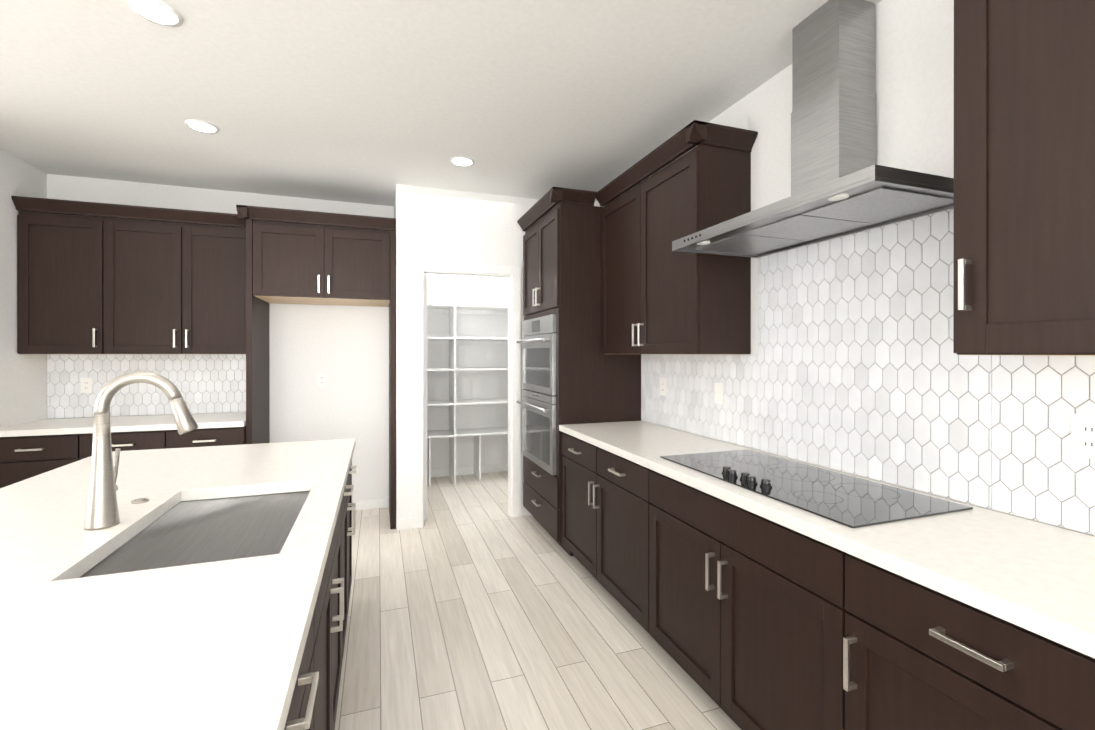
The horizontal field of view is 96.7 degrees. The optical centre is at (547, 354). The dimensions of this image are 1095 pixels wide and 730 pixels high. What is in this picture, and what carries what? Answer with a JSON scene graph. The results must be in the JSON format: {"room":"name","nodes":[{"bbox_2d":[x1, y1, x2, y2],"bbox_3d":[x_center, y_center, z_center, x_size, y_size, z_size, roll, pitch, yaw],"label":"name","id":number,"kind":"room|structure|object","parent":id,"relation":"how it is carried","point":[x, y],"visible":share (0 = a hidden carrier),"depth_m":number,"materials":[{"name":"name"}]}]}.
{"room":"kitchen","nodes":[
{"label":"kitchen","id":0,"kind":"room"},
{"bbox_2d":[0,149,46,427],"bbox_3d":[-3.593,0.025,3.014,0.120,2.750,1.300,0,0,-19],"label":"wall","id":1,"kind":"structure","parent":0,"point":[23,388],"depth_m":3.31,"materials":[{"name":"paint"}]},
{"bbox_2d":[47,174,393,506],"bbox_3d":[-2.655,0.024,4.092,2.600,2.750,0.120,0,0,-19],"label":"wall","id":2,"kind":"structure","parent":0,"point":[345,349],"depth_m":4.25,"materials":[{"name":"paint"}]},
{"bbox_2d":[11,196,114,353],"bbox_3d":[-3.439,-0.536,3.578,0.537,1.070,0.330,0,0,-19],"label":"upper cabinet","id":3,"kind":"object","parent":2,"relation":"attached to","point":[98,282],"depth_m":3.42,"materials":[{"name":"brown wood"}]},
{"bbox_2d":[47,354,245,417],"bbox_3d":[-3.072,0.241,3.878,1.426,0.481,0.006,0,0,-19],"label":"backsplash","id":4,"kind":"structure","parent":2,"relation":"attached to","point":[209,383],"depth_m":3.84,"materials":[{"name":"tile"}]},
{"bbox_2d":[80,378,92,392],"bbox_3d":[-3.519,0.239,3.715,0.072,0.116,0.007,0,0,-19],"label":"electrical outlet","id":5,"kind":"object","parent":4,"relation":"attached to","point":[86,385],"visible":1,"depth_m":3.71,"materials":[{"name":"white plastic"}]},
{"bbox_2d":[115,204,245,353],"bbox_3d":[-2.824,-0.536,3.792,1.013,1.070,0.330,0,0,-19],"label":"upper cabinet","id":6,"kind":"object","parent":2,"relation":"attached to","point":[180,286],"depth_m":3.64,"materials":[{"name":"brown wood"}]},
{"bbox_2d":[317,373,325,386],"bbox_3d":[-1.977,0.229,4.259,0.072,0.116,0.007,0,0,-19],"label":"outlet","id":7,"kind":"object","parent":2,"relation":"attached to","point":[321,380],"visible":1,"depth_m":4.26,"materials":[{"name":"white plastic"}]},
{"bbox_2d":[352,498,387,510],"bbox_3d":[-1.905,1.356,4.283,0.956,0.085,0.012,0,0,-19],"label":"baseboard","id":8,"kind":"structure","parent":2,"relation":"attached to","point":[383,502],"depth_m":4.39,"materials":[{"name":"paint"}]},
{"bbox_2d":[394,184,409,529],"bbox_3d":[-1.415,0.023,4.639,0.100,2.750,1.600,0,0,-19],"label":"wall","id":9,"kind":"structure","parent":0,"point":[401,209],"depth_m":3.88,"materials":[{"name":"paint"}]},
{"bbox_2d":[406,518,411,524],"bbox_3d":[-1.378,1.356,4.703,0.012,0.085,1.462,0,0,-19],"label":"baseboard","id":10,"kind":"structure","parent":9,"relation":"attached to","point":[409,520],"depth_m":3.89,"materials":[{"name":"paint"}]},
{"bbox_2d":[0,0,881,206],"bbox_3d":[-1.910,-1.377,0.210,7.700,0.060,10.600,0,0,-19],"label":"ceiling","id":11,"kind":"structure","parent":0,"point":[373,102],"depth_m":2.46,"materials":[{"name":"paint"}]},
{"bbox_2d":[128,0,182,26],"bbox_3d":[-1.539,-1.345,1.916,0.170,0.006,0.170,0,0,-19],"label":"recessed light","id":12,"kind":"object","parent":11,"relation":"in","point":[158,12],"visible":1,"depth_m":1.91,"materials":[{"name":"paint"}]},
{"bbox_2d":[185,119,219,132],"bbox_3d":[-2.045,-1.346,2.883,0.170,0.006,0.170,0,0,-19],"label":"recessed light","id":13,"kind":"object","parent":11,"relation":"in","point":[201,126],"visible":1,"depth_m":2.87,"materials":[{"name":"paint"}]},
{"bbox_2d":[450,156,474,166],"bbox_3d":[-0.597,-1.347,3.408,0.170,0.006,0.170,0,0,-19],"label":"recessed light","id":14,"kind":"object","parent":11,"relation":"in","point":[461,161],"visible":1,"depth_m":3.40,"materials":[{"name":"paint"}]},
{"bbox_2d":[424,274,507,469],"bbox_3d":[-0.951,0.022,5.710,1.680,2.750,0.120,0,0,-19],"label":"wall","id":15,"kind":"structure","parent":0,"point":[459,289],"depth_m":5.66,"materials":[{"name":"paint"}]},
{"bbox_2d":[431,464,507,476],"bbox_3d":[-0.882,1.354,5.665,1.580,0.085,0.014,0,0,-19],"label":"baseboard","id":16,"kind":"structure","parent":15,"relation":"attached to","point":[502,467],"depth_m":5.65,"materials":[{"name":"paint"}]},
{"bbox_2d":[409,185,556,517],"bbox_3d":[-0.376,0.024,4.206,1.580,2.750,0.100,0,0,-19],"label":"wall","id":17,"kind":"structure","parent":0,"point":[451,226],"depth_m":4.04,"materials":[{"name":"paint"}]},
{"bbox_2d":[424,275,426,519],"bbox_3d":[-1.109,0.361,4.391,0.088,2.050,0.760,0,0,-19],"label":"door frame","id":18,"kind":"structure","parent":17,"relation":"in","point":[425,397],"depth_m":4.06,"materials":[{"name":"paint"}]},
{"bbox_2d":[413,260,520,528],"bbox_3d":[-0.672,0.324,4.103,0.892,2.150,0.132,0,0,-19],"label":"door frame","id":19,"kind":"structure","parent":17,"relation":"attached to","point":[512,274],"depth_m":4.08,"materials":[{"name":"paint"}]},
{"bbox_2d":[335,471,740,729],"bbox_3d":[-1.910,1.433,0.213,7.700,0.060,10.600,0,0,-19],"label":"floor","id":20,"kind":"structure","parent":0,"point":[474,604],"depth_m":2.40,"materials":[{"name":"beige wood"}]},
{"bbox_2d":[0,432,175,487],"bbox_3d":[-3.165,0.963,3.516,1.013,0.874,0.630,0,0,-19],"label":"base cabinet","id":21,"kind":"object","parent":20,"relation":"on","point":[31,449],"depth_m":3.16,"materials":[{"name":"brown wood"}]},
{"bbox_2d":[0,412,245,435],"bbox_3d":[-2.968,0.504,3.576,1.426,0.040,0.644,0,0,-19],"label":"countertop","id":22,"kind":"structure","parent":21,"relation":"on","point":[56,426],"depth_m":3.39,"materials":[{"name":"white stone"}]},
{"bbox_2d":[176,424,245,447],"bbox_3d":[-2.550,0.963,3.729,0.537,0.874,0.630,0,0,-19],"label":"base cabinet","id":23,"kind":"object","parent":20,"relation":"on","point":[201,437],"depth_m":3.46,"materials":[{"name":"brown wood"}]},
{"bbox_2d":[236,205,395,528],"bbox_3d":[-1.821,0.164,3.972,1.092,2.470,0.650,0,0,-19],"label":"surround","id":24,"kind":"object","parent":20,"relation":"on","point":[289,260],"visible":1,"depth_m":3.73,"materials":[{"name":"brown wood"}]},
{"bbox_2d":[284,451,356,729],"bbox_3d":[-1.018,0.965,1.252,0.885,0.874,2.920,0,0,-19],"label":"kitchen island","id":25,"kind":"object","parent":20,"relation":"on","point":[315,697],"depth_m":1.51,"materials":[{"name":"brown wood"}]},
{"bbox_2d":[0,439,354,729],"bbox_3d":[-1.168,0.507,1.200,1.171,0.040,2.980,0,0,-19],"label":"island countertop","id":26,"kind":"structure","parent":25,"relation":"on","point":[205,644],"depth_m":0.94,"materials":[{"name":"white stone"}]},
{"bbox_2d":[76,371,198,530],"bbox_3d":[-1.177,0.268,1.428,0.270,0.436,0.114,0,0,-19],"label":"faucet","id":27,"kind":"object","parent":26,"relation":"on","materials":[{"name":"silver metal"}]},
{"bbox_2d":[80,487,307,574],"bbox_3d":[-0.981,0.638,1.461,0.475,0.246,0.770,0,0,-19],"label":"sink","id":28,"kind":"object","parent":26,"relation":"in","point":[195,527],"depth_m":1.45,"materials":[{"name":"silver metal"}]},
{"bbox_2d":[427,303,507,485],"bbox_3d":[-0.815,0.432,5.469,1.552,1.930,0.398,0,0,-19],"label":"pantry shelves","id":29,"kind":"object","parent":20,"relation":"on","point":[452,340],"visible":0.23,"depth_m":5.39,"materials":[{"name":"wood"}]},
{"bbox_2d":[516,187,641,555],"bbox_3d":[0.210,0.137,3.801,0.734,2.525,0.890,0,0,-19],"label":"tall cabinet","id":30,"kind":"object","parent":20,"relation":"on","point":[572,373],"visible":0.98,"depth_m":3.43,"materials":[{"name":"brown wood"}]},
{"bbox_2d":[561,433,638,622],"bbox_3d":[0.588,0.963,2.871,0.630,0.874,1.208,0,0,-19],"label":"base cabinet","id":31,"kind":"object","parent":20,"relation":"on","point":[600,490],"depth_m":2.73,"materials":[{"name":"brown wood"}]},
{"bbox_2d":[639,465,814,729],"bbox_3d":[0.930,0.964,1.887,0.630,0.874,1.124,0,0,-19],"label":"base cabinet","id":32,"kind":"object","parent":20,"relation":"on","point":[746,588],"depth_m":1.73,"materials":[{"name":"brown wood"}]},
{"bbox_2d":[815,541,1094,729],"bbox_3d":[1.195,0.965,1.127,0.630,0.874,0.734,0,0,-19],"label":"base cabinet","id":33,"kind":"object","parent":20,"relation":"on","point":[891,653],"depth_m":1.12,"materials":[{"name":"brown wood"}]},
{"bbox_2d":[559,421,1094,660],"bbox_3d":[0.990,0.506,1.693,0.645,0.040,3.696,0,0,-19],"label":"countertop","id":34,"kind":"structure","parent":33,"relation":"on","point":[1035,577],"depth_m":1.23,"materials":[{"name":"white stone"}]},
{"bbox_2d":[659,445,974,528],"bbox_3d":[0.930,0.469,1.902,0.510,0.032,0.980,0,0,-19],"label":"cooktop","id":35,"kind":"object","parent":34,"relation":"in","point":[854,501],"depth_m":1.75,"materials":[{"name":"black glass"}]},
{"bbox_2d":[594,0,1094,535],"bbox_3d":[1.559,0.027,1.226,0.120,2.750,10.240,0,0,-19],"label":"wall","id":36,"kind":"structure","parent":0,"point":[914,84],"depth_m":1.80,"materials":[{"name":"paint"}]},
{"bbox_2d":[596,120,757,353],"bbox_3d":[0.697,-0.562,2.941,0.380,1.126,1.148,0,0,-19],"label":"upper cabinet","id":37,"kind":"object","parent":36,"relation":"attached to","point":[659,295],"visible":1,"depth_m":2.56,"materials":[{"name":"brown wood"}]},
{"bbox_2d":[672,0,953,257],"bbox_3d":[0.984,-0.915,1.903,0.502,0.863,0.990,0,0,-19],"label":"range hood","id":38,"kind":"object","parent":36,"relation":"attached to","point":[843,183],"visible":0.94,"depth_m":1.84,"materials":[{"name":"metal"}]},
{"bbox_2d":[641,208,1094,534],"bbox_3d":[1.291,-0.015,1.798,0.006,0.998,3.698,0,0,-19],"label":"backsplash","id":39,"kind":"structure","parent":36,"relation":"attached to","point":[856,365],"depth_m":1.82,"materials":[{"name":"tile"}]},
{"bbox_2d":[660,378,666,395],"bbox_3d":[0.775,0.220,3.261,0.007,0.116,0.072,0,0,-19],"label":"electrical outlet","id":40,"kind":"object","parent":39,"relation":"attached to","point":[663,386],"visible":1,"depth_m":3.25,"materials":[{"name":"white plastic"}]},
{"bbox_2d":[715,383,723,403],"bbox_3d":[0.959,0.220,2.727,0.010,0.116,0.072,0,0,-19],"label":"electrical outlet","id":41,"kind":"object","parent":39,"relation":"attached to","point":[719,393],"visible":1,"depth_m":2.72,"materials":[{"name":"white plastic"}]},
{"bbox_2d":[1071,413,1094,458],"bbox_3d":[1.454,0.222,1.306,0.007,0.116,0.072,0,0,-19],"label":"electrical outlet","id":42,"kind":"object","parent":39,"relation":"attached to","point":[1082,435],"visible":1,"depth_m":1.32,"materials":[{"name":"white plastic"}]},
{"bbox_2d":[953,0,1094,355],"bbox_3d":[1.353,-0.560,1.127,0.330,1.125,0.549,0,0,-19],"label":"upper cabinet","id":43,"kind":"object","parent":36,"relation":"attached to","point":[1024,177],"visible":1,"depth_m":1.17,"materials":[{"name":"brown wood"}]}
]}

